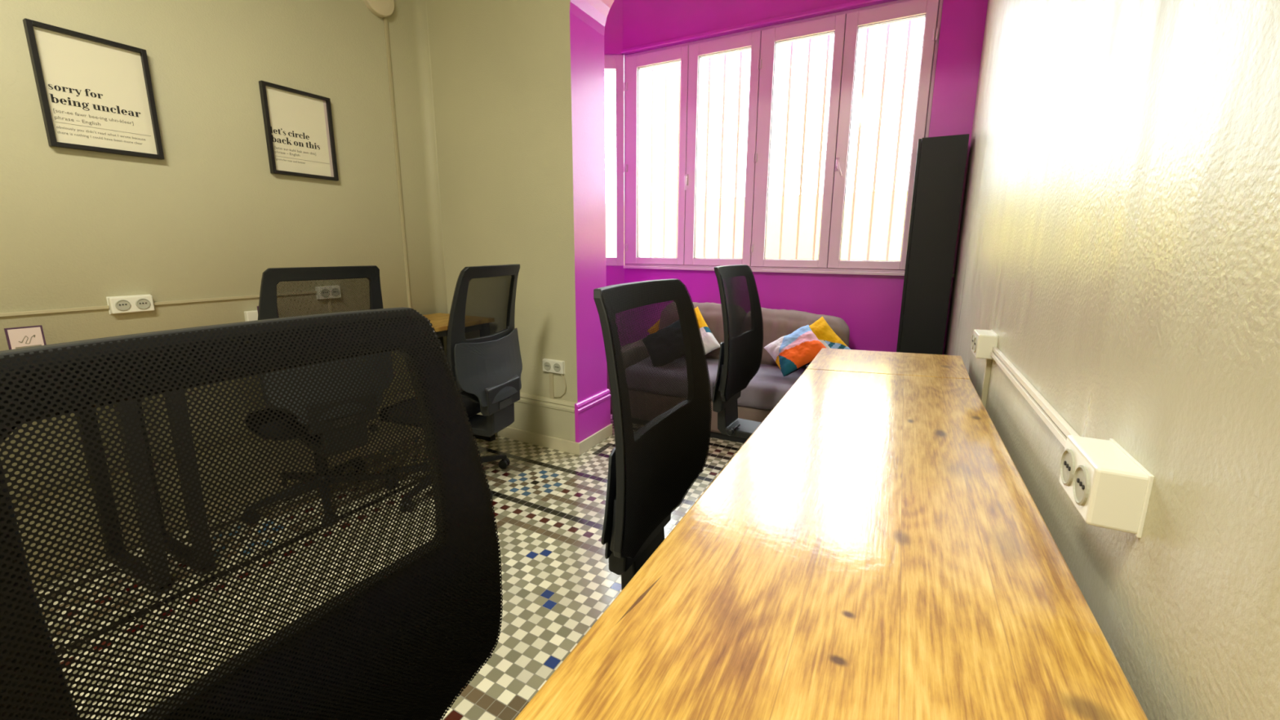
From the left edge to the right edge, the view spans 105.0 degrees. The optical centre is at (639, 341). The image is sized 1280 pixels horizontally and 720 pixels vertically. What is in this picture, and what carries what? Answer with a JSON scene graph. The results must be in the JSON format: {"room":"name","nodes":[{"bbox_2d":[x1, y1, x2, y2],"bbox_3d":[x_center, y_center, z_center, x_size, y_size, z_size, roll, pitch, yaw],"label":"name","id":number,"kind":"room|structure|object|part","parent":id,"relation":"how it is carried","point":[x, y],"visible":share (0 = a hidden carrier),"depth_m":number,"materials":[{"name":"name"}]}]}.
{"room":"open-plan office","nodes":[
{"label":"open-plan office","id":0,"kind":"room"},
{"bbox_2d":[0,0,448,502],"bbox_3d":[-2.558,-0.766,1.099,0.210,3.550,4.963,6,12,27],"label":"wall","id":1,"kind":"structure","parent":0,"point":[205,220],"depth_m":2.21,"materials":[{"name":"grey paint"}]},
{"bbox_2d":[0,305,109,316],"bbox_3d":[-2.642,0.046,0.991,0.010,0.013,2.232,6,12,27],"label":"cable trunking","id":2,"kind":"object","parent":1,"relation":"attached to","point":[104,307],"visible":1,"depth_m":1.83,"materials":[{"name":"beige plastic"}]},
{"bbox_2d":[22,17,164,159],"bbox_3d":[-2.066,-0.940,1.880,0.027,0.417,0.313,6,12,27],"label":"framed poster","id":3,"kind":"object","parent":1,"relation":"attached to","point":[95,94],"visible":1,"depth_m":1.87,"materials":[{"name":"black metal"}]},
{"bbox_2d":[106,293,154,314],"bbox_3d":[-2.079,-0.152,2.011,0.032,0.070,0.132,6,12,27],"label":"double socket","id":4,"kind":"object","parent":1,"relation":"attached to","point":[137,303],"visible":1,"depth_m":2.00,"materials":[{"name":"white plastic"}]},
{"bbox_2d":[12,389,414,564],"bbox_3d":[-2.514,0.829,1.364,0.036,0.318,4.943,6,12,27],"label":"baseboard","id":5,"kind":"structure","parent":1,"relation":"attached to","point":[15,509],"depth_m":2.14,"materials":[{"name":"grey paint"}]},
{"bbox_2d":[27,426,423,582],"bbox_3d":[-2.508,0.952,1.361,0.012,0.078,4.903,6,12,27],"label":"trim","id":6,"kind":"structure","parent":1,"relation":"attached to","point":[399,433],"depth_m":2.30,"materials":[{"name":"beige tile"}]},
{"bbox_2d":[153,290,315,305],"bbox_3d":[-1.902,-0.212,2.362,0.010,0.013,0.666,6,12,27],"label":"cable trunking","id":7,"kind":"object","parent":1,"relation":"attached to","point":[253,295],"visible":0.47,"depth_m":2.24,"materials":[{"name":"beige plastic"}]},
{"bbox_2d":[244,310,257,321],"bbox_3d":[-1.879,-0.121,2.402,0.030,0.060,0.080,6,12,27],"label":"outlet","id":8,"kind":"object","parent":1,"relation":"attached to","point":[252,315],"visible":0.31,"depth_m":2.37,"materials":[{"name":"white plastic"}]},
{"bbox_2d":[258,80,338,181],"bbox_3d":[-1.728,-1.056,2.508,0.027,0.418,0.320,6,12,27],"label":"framed poster","id":9,"kind":"object","parent":1,"relation":"attached to","point":[299,125],"visible":1,"depth_m":2.50,"materials":[{"name":"black metal"}]},
{"bbox_2d":[315,284,341,299],"bbox_3d":[-1.708,-0.268,2.700,0.032,0.072,0.122,6,12,27],"label":"double socket","id":10,"kind":"object","parent":1,"relation":"attached to","point":[335,285],"visible":0.28,"depth_m":2.68,"materials":[{"name":"white plastic"}]},
{"bbox_2d":[363,0,394,17],"bbox_3d":[-1.483,-1.949,2.788,0.041,0.184,0.184,6,12,27],"label":"disc","id":11,"kind":"object","parent":1,"relation":"attached to","point":[380,8],"visible":1,"depth_m":2.79,"materials":[{"name":"beige plastic"}]},
{"bbox_2d":[383,17,411,307],"bbox_3d":[-1.481,-0.788,3.055,0.012,2.210,0.016,6,12,27],"label":"cable trunking","id":12,"kind":"object","parent":1,"relation":"attached to","point":[385,22],"visible":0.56,"depth_m":2.99,"materials":[{"name":"beige plastic"}]},
{"bbox_2d":[34,413,744,719],"bbox_3d":[-0.764,0.988,1.418,3.264,0.001,6.694,6,12,27],"label":"floor","id":13,"kind":"structure","parent":0,"point":[557,581],"depth_m":1.92,"materials":[{"name":"tile"}]},
{"bbox_2d":[75,400,171,595],"bbox_3d":[-2.316,0.632,1.112,0.498,0.800,1.751,6,12,27],"label":"table","id":14,"kind":"object","parent":13,"relation":"on","point":[90,411],"visible":0.17,"depth_m":1.77,"materials":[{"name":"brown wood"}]},
{"bbox_2d":[4,324,46,349],"bbox_3d":[-2.101,0.031,1.690,0.060,0.165,0.082,6,12,27],"label":"table sign","id":15,"kind":"object","parent":14,"relation":"on","point":[20,337],"visible":0.48,"depth_m":1.68,"materials":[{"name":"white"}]},
{"bbox_3d":[-2.116,0.483,1.915,0.044,0.755,0.044,6,12,27],"label":"leg","id":16,"kind":"part","parent":14,"relation":"part of","materials":[{"name":"black metal"}]},
{"bbox_3d":[-1.740,0.522,1.720,0.044,0.755,0.044,6,12,27],"label":"leg","id":17,"kind":"part","parent":14,"relation":"part of","materials":[{"name":"black metal"}]},
{"bbox_2d":[0,306,502,719],"bbox_3d":[-0.130,0.577,0.504,0.715,1.157,0.625,6,12,28],"label":"office chair","id":18,"kind":"object","parent":13,"relation":"on","point":[403,641],"visible":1,"depth_m":0.51,"materials":[{"name":"black fabric"}]},
{"bbox_2d":[137,312,495,574],"bbox_3d":[-1.521,0.355,2.586,0.498,0.800,1.626,6,12,27],"label":"table","id":19,"kind":"object","parent":13,"relation":"on","point":[439,321],"visible":0.25,"depth_m":1.89,"materials":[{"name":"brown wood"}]},
{"bbox_3d":[-2.055,0.462,2.027,0.044,0.755,0.044,6,12,27],"label":"leg","id":20,"kind":"part","parent":19,"relation":"part of","materials":[{"name":"black metal"}]},
{"bbox_3d":[-1.680,0.500,1.832,0.044,0.755,0.044,6,12,27],"label":"leg","id":21,"kind":"part","parent":19,"relation":"part of","materials":[{"name":"black metal"}]},
{"bbox_3d":[-1.350,0.215,3.335,0.044,0.755,0.044,6,12,27],"label":"leg","id":22,"kind":"part","parent":19,"relation":"part of","materials":[{"name":"black metal"}]},
{"bbox_3d":[-1.326,0.024,2.418,0.030,0.035,1.426,6,12,27],"label":"rail","id":23,"kind":"part","parent":19,"relation":"part of","materials":[{"name":"brown wood"}]},
{"bbox_3d":[-0.975,0.254,3.140,0.044,0.755,0.044,6,12,27],"label":"leg","id":24,"kind":"part","parent":19,"relation":"part of","materials":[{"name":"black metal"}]},
{"bbox_2d":[242,265,398,526],"bbox_3d":[-1.574,0.223,2.324,0.715,1.157,0.625,9,14,38],"label":"office chair","id":25,"kind":"object","parent":13,"relation":"on","point":[268,307],"visible":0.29,"depth_m":2.11,"materials":[{"name":"black plastic"}]},
{"bbox_3d":[-1.602,0.361,2.412,0.450,0.093,0.490,9,14,38],"label":"seat","id":26,"kind":"part","parent":25,"relation":"part of","materials":[{"name":"black fabric"}]},
{"bbox_3d":[-1.692,0.723,2.327,0.051,0.052,0.289,9,14,38],"label":"leg","id":27,"kind":"part","parent":25,"relation":"part of","materials":[{"name":"black plastic"}]},
{"bbox_3d":[-1.749,0.687,2.516,0.288,0.052,0.051,4,11,18],"label":"leg","id":28,"kind":"part","parent":25,"relation":"part of","materials":[{"name":"black plastic"}]},
{"bbox_3d":[-1.340,-0.004,2.128,0.107,0.634,0.504,9,14,38],"label":"panel","id":29,"kind":"part","parent":25,"relation":"part of","materials":[{"name":"black fabric"}]},
{"bbox_3d":[-1.329,-0.002,2.120,0.125,0.637,0.508,9,14,38],"label":"frame","id":30,"kind":"part","parent":25,"relation":"part of","materials":[{"name":"black plastic"}]},
{"bbox_3d":[-1.484,0.725,2.321,0.051,0.052,0.288,-7,13,-34],"label":"leg","id":31,"kind":"part","parent":25,"relation":"part of","materials":[{"name":"black plastic"}]},
{"bbox_3d":[-1.581,0.666,2.631,0.051,0.052,0.288,0,11,1],"label":"leg","id":32,"kind":"part","parent":25,"relation":"part of","materials":[{"name":"black plastic"}]},
{"bbox_3d":[-1.418,0.689,2.511,0.288,0.052,0.051,-3,11,-17],"label":"leg","id":33,"kind":"part","parent":25,"relation":"part of","materials":[{"name":"black plastic"}]},
{"bbox_2d":[379,263,522,511],"bbox_3d":[-0.993,0.195,2.481,0.715,1.157,0.625,4,11,19],"label":"office chair","id":34,"kind":"object","parent":13,"relation":"on","point":[486,370],"visible":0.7,"depth_m":2.34,"materials":[{"name":"black plastic"}]},
{"bbox_3d":[-1.192,0.672,2.609,0.288,0.052,0.051,0,11,-1],"label":"leg","id":35,"kind":"part","parent":34,"relation":"part of","materials":[{"name":"black plastic"}]},
{"bbox_3d":[-1.073,0.703,2.450,0.051,0.052,0.289,4,11,19],"label":"leg","id":36,"kind":"part","parent":34,"relation":"part of","materials":[{"name":"black plastic"}]},
{"bbox_3d":[-1.040,0.337,2.557,0.450,0.093,0.490,4,11,19],"label":"seat","id":37,"kind":"part","parent":34,"relation":"part of","materials":[{"name":"black fabric"}]},
{"bbox_3d":[-0.722,-0.047,2.373,0.107,0.634,0.504,4,11,19],"label":"panel","id":38,"kind":"part","parent":34,"relation":"part of","materials":[{"name":"black plastic"}]},
{"bbox_3d":[-0.709,-0.046,2.369,0.125,0.637,0.508,4,11,19],"label":"frame","id":39,"kind":"part","parent":34,"relation":"part of","materials":[{"name":"black plastic"}]},
{"bbox_3d":[-0.879,0.653,2.716,0.288,0.052,0.051,-8,13,-36],"label":"leg","id":40,"kind":"part","parent":34,"relation":"part of","materials":[{"name":"black plastic"}]},
{"bbox_2d":[593,279,711,591],"bbox_3d":[0.300,0.452,1.167,0.715,1.157,0.625,6,12,27],"label":"office chair","id":41,"kind":"object","parent":13,"relation":"on","point":[652,467],"visible":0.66,"depth_m":1.19,"materials":[{"name":"black plastic"}]},
{"bbox_2d":[606,302,849,443],"bbox_3d":[0.666,0.169,3.560,1.602,0.820,0.949,6,12,26],"label":"sofa","id":42,"kind":"object","parent":13,"relation":"on","point":[769,385],"visible":0.16,"depth_m":3.39,"materials":[{"name":"grey fabric"}]},
{"bbox_3d":[0.011,0.233,3.902,0.141,0.472,0.912,6,12,26],"label":"armrest","id":43,"kind":"part","parent":42,"relation":"part of","materials":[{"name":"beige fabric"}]},
{"bbox_2d":[642,321,684,365],"bbox_3d":[0.215,0.015,3.566,0.403,0.327,0.277,0,11,-1],"label":"throw cushion","id":44,"kind":"object","parent":42,"relation":"on","point":[677,322],"visible":0.12,"depth_m":3.50,"materials":[{"name":"fabric"}]},
{"bbox_2d":[626,355,719,400],"bbox_3d":[0.323,0.237,3.621,0.675,0.183,0.729,6,12,26],"label":"seat cushion","id":45,"kind":"object","parent":42,"relation":"on","point":[712,361],"depth_m":3.37,"materials":[{"name":"grey fabric"}]},
{"bbox_2d":[658,302,746,359],"bbox_3d":[0.485,-0.080,3.869,0.709,0.448,0.350,6,12,26],"label":"cushion","id":46,"kind":"object","parent":42,"relation":"on","point":[712,313],"depth_m":3.71,"materials":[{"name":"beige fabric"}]},
{"bbox_2d":[694,306,719,355],"bbox_3d":[0.412,-0.047,3.688,0.198,0.406,0.427,-6,12,-29],"label":"throw cushion","id":47,"kind":"object","parent":42,"relation":"on","point":[710,344],"visible":0.34,"depth_m":3.58,"materials":[{"name":"fabric"}]},
{"bbox_2d":[714,364,806,410],"bbox_3d":[0.914,0.295,3.333,0.671,0.183,0.728,6,12,26],"label":"seat cushion","id":48,"kind":"object","parent":42,"relation":"on","point":[769,385],"depth_m":3.06,"materials":[{"name":"grey fabric"}]},
{"bbox_2d":[764,324,826,376],"bbox_3d":[1.012,0.056,3.181,0.364,0.294,0.251,0,11,0],"label":"throw cushion","id":49,"kind":"object","parent":42,"relation":"on","point":[793,351],"visible":0.94,"depth_m":3.12,"materials":[{"name":"fabric"}]},
{"bbox_2d":[742,306,849,368],"bbox_3d":[1.109,-0.011,3.570,0.764,0.432,0.357,6,12,26],"label":"cushion","id":50,"kind":"object","parent":42,"relation":"on","point":[777,323],"depth_m":3.49,"materials":[{"name":"beige fabric"}]},
{"bbox_2d":[805,315,850,367],"bbox_3d":[1.203,0.036,3.313,0.239,0.384,0.406,-7,13,-35],"label":"throw cushion","id":51,"kind":"object","parent":42,"relation":"on","point":[820,328],"visible":0.41,"depth_m":3.27,"materials":[{"name":"fabric"}]},
{"bbox_2d":[712,264,763,439],"bbox_3d":[0.741,0.234,2.320,0.748,1.157,0.626,7,13,30],"label":"office chair","id":52,"kind":"object","parent":13,"relation":"on","point":[740,355],"visible":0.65,"depth_m":2.40,"materials":[{"name":"black plastic"}]},
{"bbox_3d":[0.454,0.420,2.369,0.033,0.034,0.130,7,13,30],"label":"tension knob","id":53,"kind":"part","parent":52,"relation":"part of","materials":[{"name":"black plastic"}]},
{"bbox_3d":[0.476,-0.046,2.393,0.107,0.634,0.504,7,13,30],"label":"panel","id":54,"kind":"part","parent":52,"relation":"part of","materials":[{"name":"black fabric"}]},
{"bbox_2d":[515,368,1147,719],"bbox_3d":[0.331,0.725,0.826,0.604,0.750,2.907,6,12,27],"label":"desk","id":55,"kind":"object","parent":13,"relation":"on","point":[876,548],"visible":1,"depth_m":0.71,"materials":[{"name":"brown wood"}]},
{"bbox_2d":[806,347,970,379],"bbox_3d":[1.094,0.458,2.241,0.708,0.750,0.479,3,11,16],"label":"desk","id":56,"kind":"object","parent":13,"relation":"on","point":[828,359],"visible":0.31,"depth_m":2.14,"materials":[{"name":"brown wood"}]},
{"bbox_2d":[896,133,969,355],"bbox_3d":[1.926,-0.342,3.319,0.268,1.925,0.240,6,12,27],"label":"tall cabinet","id":57,"kind":"object","parent":13,"relation":"on","point":[940,162],"visible":0.64,"depth_m":3.15,"materials":[{"name":"black laminate"}]},
{"bbox_3d":[1.815,-0.378,3.372,0.017,1.866,0.236,6,12,27],"label":"door","id":58,"kind":"part","parent":57,"relation":"part of","materials":[{"name":"black laminate"}]},
{"bbox_3d":[1.986,-0.359,3.411,0.250,1.925,0.018,6,12,27],"label":"panel","id":59,"kind":"part","parent":57,"relation":"part of","materials":[{"name":"black laminate"}]},
{"bbox_2d":[426,0,614,402],"bbox_3d":[0.013,-1.057,2.688,3.260,3.550,0.340,6,12,27],"label":"wall","id":60,"kind":"structure","parent":0,"point":[518,86],"depth_m":2.92,"materials":[{"name":"beige paint"},{"name":"purple paint"}]},
{"bbox_2d":[476,392,577,441],"bbox_3d":[-0.875,0.478,3.240,1.105,0.318,0.036,6,12,27],"label":"baseboard","id":61,"kind":"structure","parent":60,"relation":"attached to","point":[544,415],"depth_m":3.07,"materials":[{"name":"beige paint"}]},
{"bbox_2d":[548,372,554,398],"bbox_3d":[-0.547,0.271,3.039,0.028,0.168,0.010,6,12,27],"label":"cable trunking","id":62,"kind":"object","parent":60,"relation":"attached to","point":[551,375],"visible":1,"depth_m":3.04,"materials":[{"name":"beige plastic"}]},
{"bbox_2d":[542,358,564,373],"bbox_3d":[-0.530,0.153,3.000,0.159,0.082,0.024,6,12,27],"label":"double socket","id":63,"kind":"object","parent":60,"relation":"attached to","point":[553,366],"visible":1,"depth_m":2.99,"materials":[{"name":"white plastic"}]},
{"bbox_2d":[553,373,566,397],"bbox_3d":[-0.489,0.273,3.005,0.097,0.164,0.009,7,12,30],"label":"cable","id":64,"kind":"object","parent":63,"relation":"hanging from","point":[561,374],"visible":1,"depth_m":2.98,"materials":[{"name":"beige plastic"}]},
{"bbox_2d":[495,423,612,455],"bbox_3d":[-0.775,0.571,3.399,1.132,0.078,0.387,6,12,27],"label":"trim","id":65,"kind":"structure","parent":60,"relation":"attached to","point":[559,444],"depth_m":3.11,"materials":[{"name":"beige paint"}]},
{"bbox_2d":[574,388,610,442],"bbox_3d":[-0.293,0.502,3.130,0.029,0.318,0.370,6,12,27],"label":"baseboard","id":66,"kind":"structure","parent":60,"relation":"attached to","point":[593,413],"depth_m":3.09,"materials":[{"name":"purple paint"}]},
{"bbox_2d":[604,0,624,346],"bbox_3d":[-0.517,-1.405,4.496,0.749,3.550,0.215,0,11,0],"label":"wall","id":67,"kind":"structure","parent":0,"point":[613,33],"depth_m":4.17,"materials":[{"name":"purple paint"}]},
{"bbox_2d":[604,54,624,266],"bbox_3d":[-0.392,-1.584,4.410,0.500,1.785,0.075,0,11,0],"label":"window","id":68,"kind":"structure","parent":67,"relation":"in","point":[612,63],"depth_m":4.35,"materials":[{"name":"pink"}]},
{"bbox_2d":[620,0,987,355],"bbox_3d":[1.036,-1.281,3.887,2.595,3.550,0.260,6,12,27],"label":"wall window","id":69,"kind":"structure","parent":67,"relation":"in","point":[870,305],"depth_m":3.68,"materials":[{"name":"purple paint"}]},
{"bbox_2d":[623,0,943,272],"bbox_3d":[0.905,-1.472,3.858,2.355,1.785,0.151,6,12,27],"label":"window","id":70,"kind":"structure","parent":69,"relation":"attached to","point":[845,25],"depth_m":3.74,"materials":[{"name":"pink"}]},
{"bbox_3d":[0.143,-1.550,4.256,0.577,1.741,0.068,6,12,27],"label":"sash","id":71,"kind":"part","parent":70,"relation":"part of","materials":[{"name":"white"}]},
{"bbox_3d":[0.384,-1.331,4.105,0.024,0.130,0.045,6,12,27],"label":"handle","id":72,"kind":"part","parent":70,"relation":"part of","materials":[{"name":"white"}]},
{"bbox_3d":[0.657,-1.496,3.989,0.579,1.741,0.068,6,12,27],"label":"sash","id":73,"kind":"part","parent":70,"relation":"part of","materials":[{"name":"white"}]},
{"bbox_3d":[1.175,-1.443,3.720,0.585,1.741,0.068,6,12,27],"label":"sash","id":74,"kind":"part","parent":70,"relation":"part of","materials":[{"name":"white"}]},
{"bbox_3d":[1.438,-1.260,3.550,0.053,0.132,0.045,6,12,27],"label":"handle","id":75,"kind":"part","parent":70,"relation":"part of","materials":[{"name":"white"}]},
{"bbox_3d":[1.680,-1.390,3.457,0.551,1.741,0.068,6,12,27],"label":"sash","id":76,"kind":"part","parent":70,"relation":"part of","materials":[{"name":"white"}]},
{"bbox_2d":[943,0,1279,719],"bbox_3d":[0.706,-0.617,0.396,0.150,3.550,6.750,6,12,27],"label":"wall","id":77,"kind":"structure","parent":0,"point":[1119,237],"depth_m":0.68,"materials":[{"name":"beige paint"}]},
{"bbox_2d":[971,328,998,360],"bbox_3d":[1.237,0.009,1.770,0.060,0.088,0.146,6,12,27],"label":"double socket","id":78,"kind":"object","parent":77,"relation":"attached to","point":[983,341],"visible":0.99,"depth_m":1.72,"materials":[{"name":"white plastic"}]},
{"bbox_3d":[1.262,0.012,1.758,0.004,0.088,0.146,6,12,27],"label":"backing plate","id":79,"kind":"part","parent":78,"relation":"part of","materials":[{"name":"white plastic"}]},
{"bbox_2d":[980,359,992,407],"bbox_3d":[1.248,0.282,1.800,0.016,0.463,0.022,6,12,27],"label":"cable trunking","id":80,"kind":"object","parent":77,"relation":"attached to","point":[988,362],"visible":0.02,"depth_m":1.76,"materials":[{"name":"beige plastic"}]},
{"bbox_2d":[990,346,1079,448],"bbox_3d":[0.973,0.121,1.236,0.015,0.032,1.068,6,12,27],"label":"cable trunking","id":81,"kind":"object","parent":77,"relation":"attached to","point":[1060,428],"visible":0.56,"depth_m":1.13,"materials":[{"name":"beige plastic"}]},
{"bbox_2d":[1059,435,1154,537],"bbox_3d":[0.669,0.202,0.717,0.060,0.088,0.146,6,12,27],"label":"double socket","id":82,"kind":"object","parent":77,"relation":"attached to","point":[1108,486],"visible":1,"depth_m":0.67,"materials":[{"name":"white plastic"}]},
{"bbox_3d":[0.694,0.205,0.704,0.004,0.088,0.146,6,12,27],"label":"backing plate","id":83,"kind":"part","parent":82,"relation":"part of","materials":[{"name":"white plastic"}]},
{"label":"outside","id":84,"kind":"structure","parent":0,"visible":0},
{"bbox_3d":[0.964,0.329,5.185,9.000,0.100,1.400,6,12,27],"label":"ground","id":85,"kind":"structure","parent":84,"visible":0},
{"bbox_2d":[605,190,906,260],"bbox_3d":[1.343,-0.735,5.702,9.000,1.800,0.200,6,12,27],"label":"wall","id":86,"kind":"structure","parent":85,"relation":"on","point":[882,199],"depth_m":5.38,"materials":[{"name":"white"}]},
{"bbox_2d":[702,56,711,257],"bbox_3d":[0.611,-1.634,4.453,0.020,1.725,0.024,6,12,27],"label":"bar","id":87,"kind":"object","parent":86,"relation":"in","point":[709,58],"depth_m":4.44,"materials":[{"name":"beige paint"}]},
{"bbox_2d":[717,53,726,257],"bbox_3d":[0.734,-1.621,4.389,0.020,1.721,0.024,6,12,27],"label":"bar","id":88,"kind":"object","parent":86,"relation":"in","point":[725,55],"depth_m":4.38,"materials":[{"name":"beige paint"}]},
{"bbox_2d":[732,50,742,257],"bbox_3d":[0.858,-1.611,4.325,0.020,1.721,0.024,6,12,27],"label":"bar","id":89,"kind":"object","parent":86,"relation":"in","point":[740,56],"depth_m":4.31,"materials":[{"name":"beige paint"}]},
{"bbox_2d":[778,41,793,258],"bbox_3d":[1.228,-1.570,4.133,0.019,1.720,0.024,6,12,27],"label":"bar","id":90,"kind":"object","parent":86,"relation":"in","point":[792,42],"depth_m":4.12,"materials":[{"name":"beige paint"}]},
{"bbox_2d":[795,38,811,259],"bbox_3d":[1.351,-1.555,4.069,0.019,1.725,0.024,6,12,27],"label":"bar","id":91,"kind":"object","parent":86,"relation":"in","point":[803,145],"depth_m":4.06,"materials":[{"name":"beige paint"}]},
{"bbox_2d":[847,27,869,259],"bbox_3d":[1.721,-1.519,3.876,0.018,1.719,0.024,6,12,27],"label":"bar","id":92,"kind":"object","parent":86,"relation":"in","point":[868,28],"depth_m":3.86,"materials":[{"name":"beige paint"}]},
{"bbox_2d":[866,23,889,260],"bbox_3d":[1.845,-1.506,3.812,0.018,1.726,0.024,6,12,27],"label":"bar","id":93,"kind":"object","parent":86,"relation":"in","point":[888,24],"depth_m":3.80,"materials":[{"name":"beige paint"}]},
{"bbox_2d":[885,19,911,260],"bbox_3d":[1.968,-1.494,3.748,0.018,1.724,0.024,6,12,27],"label":"bar","id":94,"kind":"object","parent":86,"relation":"in","point":[910,20],"depth_m":3.74,"materials":[{"name":"beige paint"}]},
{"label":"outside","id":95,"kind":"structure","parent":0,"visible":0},
{"bbox_2d":[612,71,615,257],"bbox_3d":[-0.252,-1.732,4.901,0.021,1.750,0.024,6,12,27],"label":"window grille","id":96,"kind":"object","parent":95,"point":[613,73],"depth_m":4.91,"materials":[{"name":"beige paint"}]},
{"bbox_2d":[675,62,680,257],"bbox_3d":[0.362,-1.661,4.582,0.016,1.719,0.024,6,12,27],"label":"window grille","id":97,"kind":"object","parent":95,"point":[679,95],"depth_m":4.57,"materials":[{"name":"white metal"}]},
{"bbox_2d":[812,34,830,259],"bbox_3d":[1.475,-1.544,4.004,0.019,1.726,0.024,6,12,27],"label":"window grille","id":98,"kind":"object","parent":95,"point":[828,36],"depth_m":3.99,"materials":[{"name":"white metal"}]}
]}

